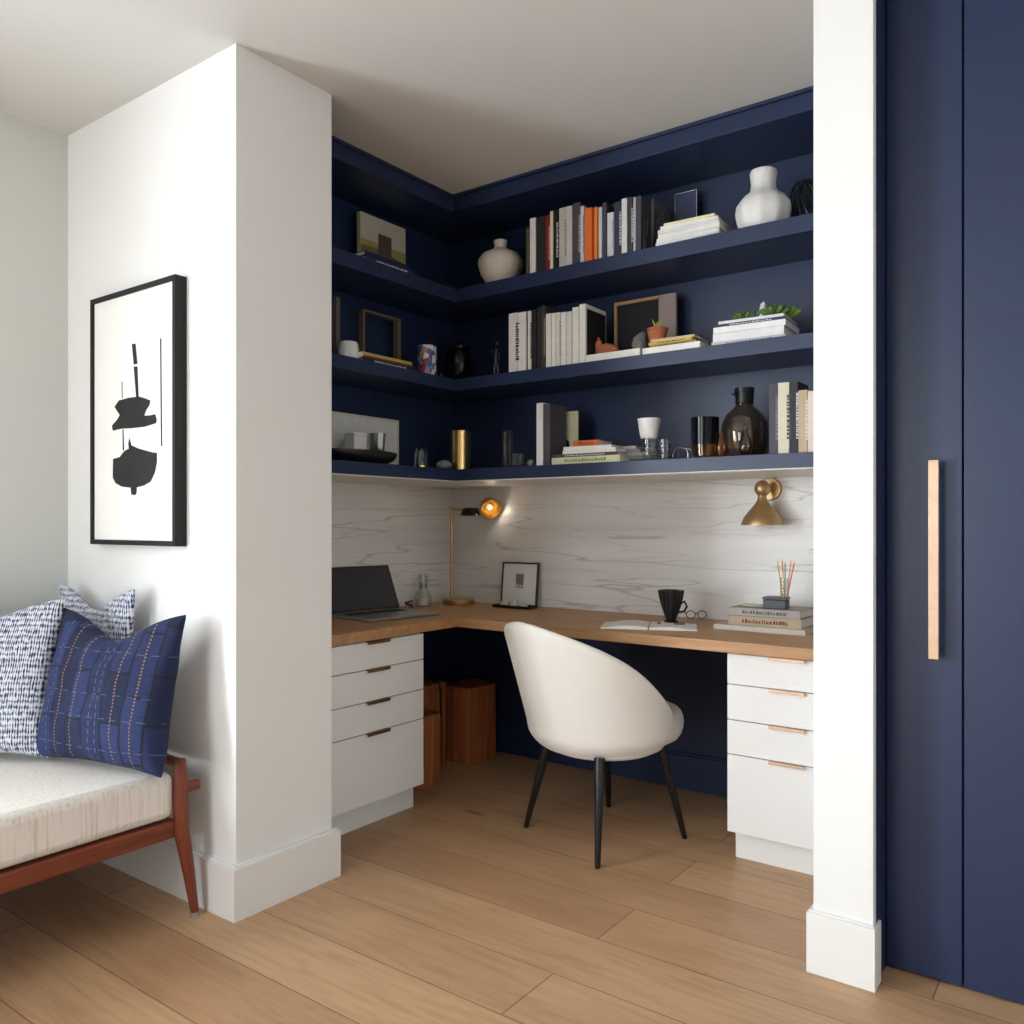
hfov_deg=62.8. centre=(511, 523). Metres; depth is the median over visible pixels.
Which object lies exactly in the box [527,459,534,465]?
ball
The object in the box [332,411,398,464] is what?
picture frame
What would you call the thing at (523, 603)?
shell
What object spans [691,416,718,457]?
glass
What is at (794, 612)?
book
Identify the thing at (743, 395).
jug
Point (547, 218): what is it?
book
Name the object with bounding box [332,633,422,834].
base cabinet
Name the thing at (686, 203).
picture frame
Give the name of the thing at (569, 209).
book
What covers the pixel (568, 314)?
book
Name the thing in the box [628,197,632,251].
book
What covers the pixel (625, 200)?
book
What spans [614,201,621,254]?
book
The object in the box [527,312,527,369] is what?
book
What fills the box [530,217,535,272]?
book
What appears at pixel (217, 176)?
wall pier
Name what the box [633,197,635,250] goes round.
book
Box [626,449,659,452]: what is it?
book
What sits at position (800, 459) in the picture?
wall shelf
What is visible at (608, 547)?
backsplash
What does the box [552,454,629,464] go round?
book
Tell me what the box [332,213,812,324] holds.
wall shelf
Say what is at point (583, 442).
book
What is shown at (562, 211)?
book
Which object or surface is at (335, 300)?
book
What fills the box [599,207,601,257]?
book
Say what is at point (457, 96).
ceiling
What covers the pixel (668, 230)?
book
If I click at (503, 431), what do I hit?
wall
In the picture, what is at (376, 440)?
metal cup
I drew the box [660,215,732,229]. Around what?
book
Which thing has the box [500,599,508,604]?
shell
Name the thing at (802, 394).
book
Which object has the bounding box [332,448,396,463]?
dish
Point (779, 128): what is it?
top shelf
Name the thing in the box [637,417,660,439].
cup
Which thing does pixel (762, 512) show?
wall sconce
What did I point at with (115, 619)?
throw pillow
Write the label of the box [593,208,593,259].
book
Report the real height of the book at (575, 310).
0.238 m
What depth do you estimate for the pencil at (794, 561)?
3.23 m
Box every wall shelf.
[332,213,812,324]
[332,332,812,403]
[332,452,812,480]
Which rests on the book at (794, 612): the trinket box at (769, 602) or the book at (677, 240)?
the trinket box at (769, 602)
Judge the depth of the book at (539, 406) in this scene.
3.57 m
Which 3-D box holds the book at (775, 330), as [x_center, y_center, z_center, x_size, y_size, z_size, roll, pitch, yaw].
[0.906,-0.683,3.113,0.260,0.030,0.200,0,0,33]
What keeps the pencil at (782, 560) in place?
in the glass vase
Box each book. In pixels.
[332,297,339,353]
[353,250,410,270]
[359,357,414,369]
[360,351,411,364]
[361,355,412,367]
[362,255,414,274]
[509,312,518,371]
[518,311,526,370]
[526,229,529,273]
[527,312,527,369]
[528,311,531,369]
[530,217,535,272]
[532,310,536,368]
[536,216,544,271]
[536,403,546,464]
[537,307,540,367]
[541,305,561,367]
[544,404,565,464]
[545,215,549,269]
[546,313,551,366]
[550,211,552,268]
[552,313,555,365]
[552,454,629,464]
[553,210,558,267]
[553,451,625,457]
[556,312,560,365]
[559,207,565,266]
[561,312,565,364]
[563,447,625,453]
[564,444,621,449]
[566,205,572,264]
[566,311,571,364]
[566,411,578,446]
[572,307,578,363]
[573,202,589,263]
[573,439,610,446]
[579,304,605,362]
[580,206,586,261]
[584,207,592,261]
[586,348,642,361]
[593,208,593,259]
[594,207,598,258]
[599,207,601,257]
[602,202,613,257]
[607,212,613,256]
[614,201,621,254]
[622,198,627,252]
[622,446,656,450]
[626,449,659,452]
[626,452,667,456]
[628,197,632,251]
[630,455,672,459]
[630,458,658,460]
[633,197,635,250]
[636,196,650,249]
[643,341,710,353]
[648,337,708,345]
[650,339,698,346]
[651,198,669,246]
[651,334,708,342]
[656,232,719,245]
[657,227,722,242]
[658,219,728,234]
[658,222,728,238]
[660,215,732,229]
[664,213,732,228]
[711,334,786,344]
[713,319,799,333]
[713,325,795,341]
[714,620,812,635]
[716,316,798,327]
[718,313,796,324]
[728,615,812,628]
[729,603,812,619]
[769,383,777,453]
[778,382,790,452]
[790,381,807,452]
[798,390,808,451]
[808,391,812,451]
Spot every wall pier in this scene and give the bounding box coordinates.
[68,44,331,864]
[813,0,875,925]
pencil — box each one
[777,560,782,596]
[782,560,783,595]
[784,561,785,596]
[786,560,790,596]
[787,561,794,596]
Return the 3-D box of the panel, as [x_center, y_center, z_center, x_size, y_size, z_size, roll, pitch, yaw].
[0.642,-0.797,3.458,0.079,0.288,0.010,0,0,36]
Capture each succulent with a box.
[732,310,755,319]
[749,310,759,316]
[760,304,789,315]
[785,306,801,317]
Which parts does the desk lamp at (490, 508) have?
lamp shade, bulb, lamp shade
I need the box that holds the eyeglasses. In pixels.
[684,610,706,618]
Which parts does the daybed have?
mattress, rail, arm rail, leg, rail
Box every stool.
[413,709,439,788]
[423,677,445,766]
[446,679,495,764]
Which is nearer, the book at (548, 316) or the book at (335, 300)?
the book at (335, 300)
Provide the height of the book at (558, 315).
0.228 m
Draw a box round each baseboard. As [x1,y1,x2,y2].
[101,827,340,922]
[496,719,726,797]
[806,905,880,992]
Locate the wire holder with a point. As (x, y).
(679, 447)
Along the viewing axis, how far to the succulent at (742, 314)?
3.09 m
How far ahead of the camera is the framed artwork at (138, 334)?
2.84 m
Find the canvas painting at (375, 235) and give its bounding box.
[357,211,404,263]
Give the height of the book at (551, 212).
0.250 m
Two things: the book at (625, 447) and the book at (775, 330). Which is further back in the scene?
the book at (625, 447)
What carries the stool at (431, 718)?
on the floor
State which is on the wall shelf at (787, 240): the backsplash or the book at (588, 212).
the book at (588, 212)
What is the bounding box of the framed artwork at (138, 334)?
[90,274,186,545]
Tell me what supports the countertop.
on the base cabinet at (770, 699)
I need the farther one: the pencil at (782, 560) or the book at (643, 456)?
the book at (643, 456)
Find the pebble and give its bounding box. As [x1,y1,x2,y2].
[436,460,451,468]
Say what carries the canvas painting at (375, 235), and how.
on the wall shelf at (787, 240)
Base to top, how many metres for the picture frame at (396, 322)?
0.277 m
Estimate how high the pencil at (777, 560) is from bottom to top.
0.182 m
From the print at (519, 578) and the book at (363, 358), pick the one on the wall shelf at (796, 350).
the book at (363, 358)
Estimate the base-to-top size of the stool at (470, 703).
0.385 m
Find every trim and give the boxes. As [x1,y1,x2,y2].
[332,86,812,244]
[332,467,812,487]
[876,0,886,973]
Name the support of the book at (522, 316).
on the wall shelf at (796, 350)
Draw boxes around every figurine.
[491,341,499,373]
[595,337,618,353]
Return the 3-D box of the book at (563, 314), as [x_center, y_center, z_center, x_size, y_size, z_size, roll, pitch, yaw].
[0.266,-0.766,3.566,0.025,0.226,0.176,0,0,36]
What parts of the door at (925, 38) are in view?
handle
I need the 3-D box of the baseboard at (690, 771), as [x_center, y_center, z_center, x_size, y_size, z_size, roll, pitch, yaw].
[0.604,1.137,3.990,2.364,0.167,0.016,0,0,36]
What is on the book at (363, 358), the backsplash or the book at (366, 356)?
the book at (366, 356)
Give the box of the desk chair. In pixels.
[504,622,686,868]
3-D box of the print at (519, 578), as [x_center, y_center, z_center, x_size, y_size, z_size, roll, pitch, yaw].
[0.038,0.291,4.219,0.046,0.071,0.008,0,0,36]
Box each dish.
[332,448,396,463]
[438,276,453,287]
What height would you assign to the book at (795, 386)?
0.250 m
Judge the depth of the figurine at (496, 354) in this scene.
3.75 m
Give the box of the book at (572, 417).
[566,411,578,446]
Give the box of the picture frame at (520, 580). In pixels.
[500,562,539,605]
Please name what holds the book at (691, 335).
on the book at (685, 338)
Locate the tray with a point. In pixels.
(529, 607)
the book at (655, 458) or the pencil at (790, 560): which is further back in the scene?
the book at (655, 458)
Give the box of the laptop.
[332,565,438,621]
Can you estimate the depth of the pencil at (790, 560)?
3.23 m
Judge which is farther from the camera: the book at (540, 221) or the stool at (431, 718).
the stool at (431, 718)
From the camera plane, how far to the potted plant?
3.30 m
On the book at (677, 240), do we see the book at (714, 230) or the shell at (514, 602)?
the book at (714, 230)
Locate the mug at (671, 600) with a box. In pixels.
[658,589,687,622]
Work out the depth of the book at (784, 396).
2.95 m
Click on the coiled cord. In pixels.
(406, 603)
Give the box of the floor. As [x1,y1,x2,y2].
[0,751,1023,1023]
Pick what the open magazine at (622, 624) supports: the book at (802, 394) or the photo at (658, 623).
the photo at (658, 623)
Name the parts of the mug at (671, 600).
handle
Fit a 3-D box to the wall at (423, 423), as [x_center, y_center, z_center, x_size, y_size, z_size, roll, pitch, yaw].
[-0.712,-0.130,4.025,0.399,2.700,1.714,0,0,36]
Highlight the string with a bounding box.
[742,603,762,606]
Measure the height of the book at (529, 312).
0.256 m
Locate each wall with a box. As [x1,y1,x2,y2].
[0,111,67,615]
[332,196,451,683]
[450,153,812,758]
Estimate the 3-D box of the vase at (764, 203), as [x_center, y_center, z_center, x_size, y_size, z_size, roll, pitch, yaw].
[0.927,-1.179,3.088,0.199,0.232,0.201,0,0,36]
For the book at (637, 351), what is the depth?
3.34 m
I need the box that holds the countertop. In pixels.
[332,602,812,660]
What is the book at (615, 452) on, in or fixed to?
on the book at (602, 458)
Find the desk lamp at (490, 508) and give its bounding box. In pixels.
[443,497,500,605]
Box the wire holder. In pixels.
[673,447,692,458]
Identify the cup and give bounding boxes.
[338,341,363,357]
[368,433,385,450]
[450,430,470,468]
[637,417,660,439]
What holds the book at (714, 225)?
on the book at (714, 230)
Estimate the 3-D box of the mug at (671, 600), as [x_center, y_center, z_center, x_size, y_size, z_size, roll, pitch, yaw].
[0.651,0.340,3.437,0.106,0.130,0.109,0,0,-32]
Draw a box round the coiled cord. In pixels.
[405,600,412,607]
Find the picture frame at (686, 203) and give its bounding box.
[675,189,697,220]
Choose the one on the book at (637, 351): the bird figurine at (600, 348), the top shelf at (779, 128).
the bird figurine at (600, 348)
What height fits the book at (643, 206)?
0.219 m
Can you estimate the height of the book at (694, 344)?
0.026 m
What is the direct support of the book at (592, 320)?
on the wall shelf at (796, 350)
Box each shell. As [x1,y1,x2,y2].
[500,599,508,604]
[509,599,519,605]
[519,601,527,606]
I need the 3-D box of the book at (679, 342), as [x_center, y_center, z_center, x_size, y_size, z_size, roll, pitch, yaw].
[0.657,-0.685,3.267,0.191,0.011,0.150,0,0,35]
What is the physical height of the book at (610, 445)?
0.013 m
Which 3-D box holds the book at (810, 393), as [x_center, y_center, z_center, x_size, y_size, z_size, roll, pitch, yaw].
[1.071,-0.350,2.944,0.027,0.212,0.127,0,0,36]
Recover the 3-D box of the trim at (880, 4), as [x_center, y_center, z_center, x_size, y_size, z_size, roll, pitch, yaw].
[1.009,-0.130,2.288,0.008,2.700,0.169,0,0,36]
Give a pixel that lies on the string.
(743, 604)
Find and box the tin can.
[417,344,436,374]
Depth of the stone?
3.41 m
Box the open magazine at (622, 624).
[600,620,696,630]
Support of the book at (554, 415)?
on the wall shelf at (800, 459)
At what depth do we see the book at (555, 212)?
3.52 m
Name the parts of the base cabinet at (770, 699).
drawer, drawer, drawer, drawer, handle, handle, handle, handle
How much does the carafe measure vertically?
0.165 m
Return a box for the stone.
[632,331,646,348]
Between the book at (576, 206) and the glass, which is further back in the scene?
the book at (576, 206)
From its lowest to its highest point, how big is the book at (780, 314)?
0.010 m
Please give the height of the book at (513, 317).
0.260 m
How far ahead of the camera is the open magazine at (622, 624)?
3.32 m
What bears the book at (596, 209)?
on the wall shelf at (787, 240)
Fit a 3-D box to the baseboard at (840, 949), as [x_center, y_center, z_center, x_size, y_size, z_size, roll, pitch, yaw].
[0.926,1.135,2.304,0.176,0.169,0.187,0,0,36]
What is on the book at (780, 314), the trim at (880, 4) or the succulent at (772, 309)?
the succulent at (772, 309)
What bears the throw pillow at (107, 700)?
on the daybed
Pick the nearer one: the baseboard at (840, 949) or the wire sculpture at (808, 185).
the baseboard at (840, 949)
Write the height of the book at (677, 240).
0.022 m
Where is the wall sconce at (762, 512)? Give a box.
[741,478,783,524]
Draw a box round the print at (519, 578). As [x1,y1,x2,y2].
[515,574,523,587]
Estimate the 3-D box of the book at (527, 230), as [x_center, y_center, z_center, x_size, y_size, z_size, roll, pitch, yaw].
[0.122,-1.162,3.674,0.016,0.200,0.184,0,0,36]
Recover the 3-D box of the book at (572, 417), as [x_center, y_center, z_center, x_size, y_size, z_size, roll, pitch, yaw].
[0.234,-0.365,3.665,0.129,0.241,0.012,0,0,36]
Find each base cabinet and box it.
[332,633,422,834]
[727,653,812,874]
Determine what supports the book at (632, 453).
on the book at (643, 456)
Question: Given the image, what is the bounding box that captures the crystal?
[759,302,766,315]
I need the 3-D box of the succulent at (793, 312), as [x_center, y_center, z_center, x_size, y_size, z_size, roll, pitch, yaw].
[1.006,-0.766,3.063,0.084,0.040,0.094,0,0,-9]
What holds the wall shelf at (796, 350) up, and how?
attached to the wall at (503, 431)
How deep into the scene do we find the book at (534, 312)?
3.58 m
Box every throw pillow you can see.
[0,598,65,757]
[36,608,185,777]
[57,583,134,641]
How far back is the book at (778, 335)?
3.03 m
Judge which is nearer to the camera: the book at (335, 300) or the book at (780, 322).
the book at (780, 322)
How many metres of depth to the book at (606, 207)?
3.38 m
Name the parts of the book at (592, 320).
panel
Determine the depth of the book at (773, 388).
2.97 m
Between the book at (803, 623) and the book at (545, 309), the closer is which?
the book at (803, 623)
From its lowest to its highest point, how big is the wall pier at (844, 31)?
2.700 m
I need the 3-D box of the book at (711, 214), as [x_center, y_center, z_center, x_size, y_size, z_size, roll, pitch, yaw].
[0.728,-1.151,3.271,0.204,0.010,0.210,0,0,34]
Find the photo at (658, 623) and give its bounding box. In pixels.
[657,622,684,624]
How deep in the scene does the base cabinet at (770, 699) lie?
2.93 m
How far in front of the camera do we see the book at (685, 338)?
3.21 m
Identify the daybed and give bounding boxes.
[0,753,200,917]
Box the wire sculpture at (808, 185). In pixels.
[790,179,812,216]
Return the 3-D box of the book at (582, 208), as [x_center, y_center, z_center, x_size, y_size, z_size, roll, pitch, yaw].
[0.341,-1.181,3.511,0.020,0.238,0.179,0,0,36]
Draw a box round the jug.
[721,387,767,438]
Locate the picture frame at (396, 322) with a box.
[359,309,400,359]
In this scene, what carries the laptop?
on the countertop
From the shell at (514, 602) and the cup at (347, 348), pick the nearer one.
the cup at (347, 348)
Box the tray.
[492,603,537,609]
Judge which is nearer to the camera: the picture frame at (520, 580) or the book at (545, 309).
the book at (545, 309)
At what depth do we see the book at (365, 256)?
3.49 m
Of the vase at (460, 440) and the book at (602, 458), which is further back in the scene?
the vase at (460, 440)
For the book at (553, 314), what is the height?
0.229 m
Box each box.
[344,432,366,448]
[762,596,789,608]
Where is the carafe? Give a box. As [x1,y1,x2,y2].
[415,573,429,604]
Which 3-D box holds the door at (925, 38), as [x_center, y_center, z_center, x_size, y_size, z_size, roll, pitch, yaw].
[1.102,-0.131,2.249,0.186,2.690,0.082,0,0,36]
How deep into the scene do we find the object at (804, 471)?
3.62 m
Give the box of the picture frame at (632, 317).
[614,292,677,350]
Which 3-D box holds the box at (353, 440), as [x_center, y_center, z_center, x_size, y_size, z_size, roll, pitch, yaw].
[-0.651,-0.333,3.496,0.062,0.082,0.074,0,0,36]
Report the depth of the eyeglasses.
3.64 m
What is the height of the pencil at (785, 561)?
0.181 m
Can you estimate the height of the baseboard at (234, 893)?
0.166 m
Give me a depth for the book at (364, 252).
3.47 m
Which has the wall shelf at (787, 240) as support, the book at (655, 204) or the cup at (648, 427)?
the book at (655, 204)
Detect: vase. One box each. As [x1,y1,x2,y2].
[478,239,522,282]
[735,166,791,227]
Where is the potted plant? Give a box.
[647,319,667,342]
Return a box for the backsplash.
[332,477,812,619]
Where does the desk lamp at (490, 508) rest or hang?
on the countertop
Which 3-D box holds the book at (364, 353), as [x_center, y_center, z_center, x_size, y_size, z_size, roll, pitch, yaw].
[-0.573,-0.685,3.532,0.140,0.012,0.293,0,0,36]
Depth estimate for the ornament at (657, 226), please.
3.33 m
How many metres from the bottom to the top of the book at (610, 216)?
0.182 m
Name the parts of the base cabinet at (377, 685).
drawer, drawer, drawer, drawer, handle, handle, handle, handle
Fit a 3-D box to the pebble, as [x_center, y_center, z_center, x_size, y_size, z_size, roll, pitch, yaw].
[-0.311,-0.266,3.842,0.080,0.045,0.060,0,0,36]
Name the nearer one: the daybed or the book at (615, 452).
the daybed
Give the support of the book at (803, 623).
on the book at (724, 625)
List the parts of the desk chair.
leg, backrest, leg, leg, seat, leg, seat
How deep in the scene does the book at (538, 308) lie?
3.57 m
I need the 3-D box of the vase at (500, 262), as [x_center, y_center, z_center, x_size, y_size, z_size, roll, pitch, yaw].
[-0.052,-1.167,3.780,0.206,0.209,0.206,0,0,36]
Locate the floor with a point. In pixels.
(444, 908)
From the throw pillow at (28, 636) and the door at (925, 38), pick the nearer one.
the door at (925, 38)
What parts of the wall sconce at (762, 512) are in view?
lamp shade, wall plate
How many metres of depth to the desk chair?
3.04 m
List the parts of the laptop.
lid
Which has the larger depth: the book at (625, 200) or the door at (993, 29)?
the book at (625, 200)
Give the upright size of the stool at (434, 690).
0.440 m
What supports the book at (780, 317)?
on the book at (780, 322)
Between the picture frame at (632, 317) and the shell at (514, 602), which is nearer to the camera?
the picture frame at (632, 317)
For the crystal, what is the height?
0.080 m
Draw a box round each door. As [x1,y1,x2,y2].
[886,0,963,986]
[964,0,1023,1004]
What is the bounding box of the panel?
[659,293,676,337]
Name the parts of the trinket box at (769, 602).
box lid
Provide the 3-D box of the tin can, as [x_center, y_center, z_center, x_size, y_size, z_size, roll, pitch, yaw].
[-0.382,-0.724,3.771,0.089,0.141,0.089,0,0,36]
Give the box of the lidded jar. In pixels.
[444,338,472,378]
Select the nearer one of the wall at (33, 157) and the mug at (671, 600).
the wall at (33, 157)
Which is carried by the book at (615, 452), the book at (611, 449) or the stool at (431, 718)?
the book at (611, 449)
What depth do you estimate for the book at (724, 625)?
3.20 m
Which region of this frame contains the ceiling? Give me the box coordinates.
[0,0,812,193]

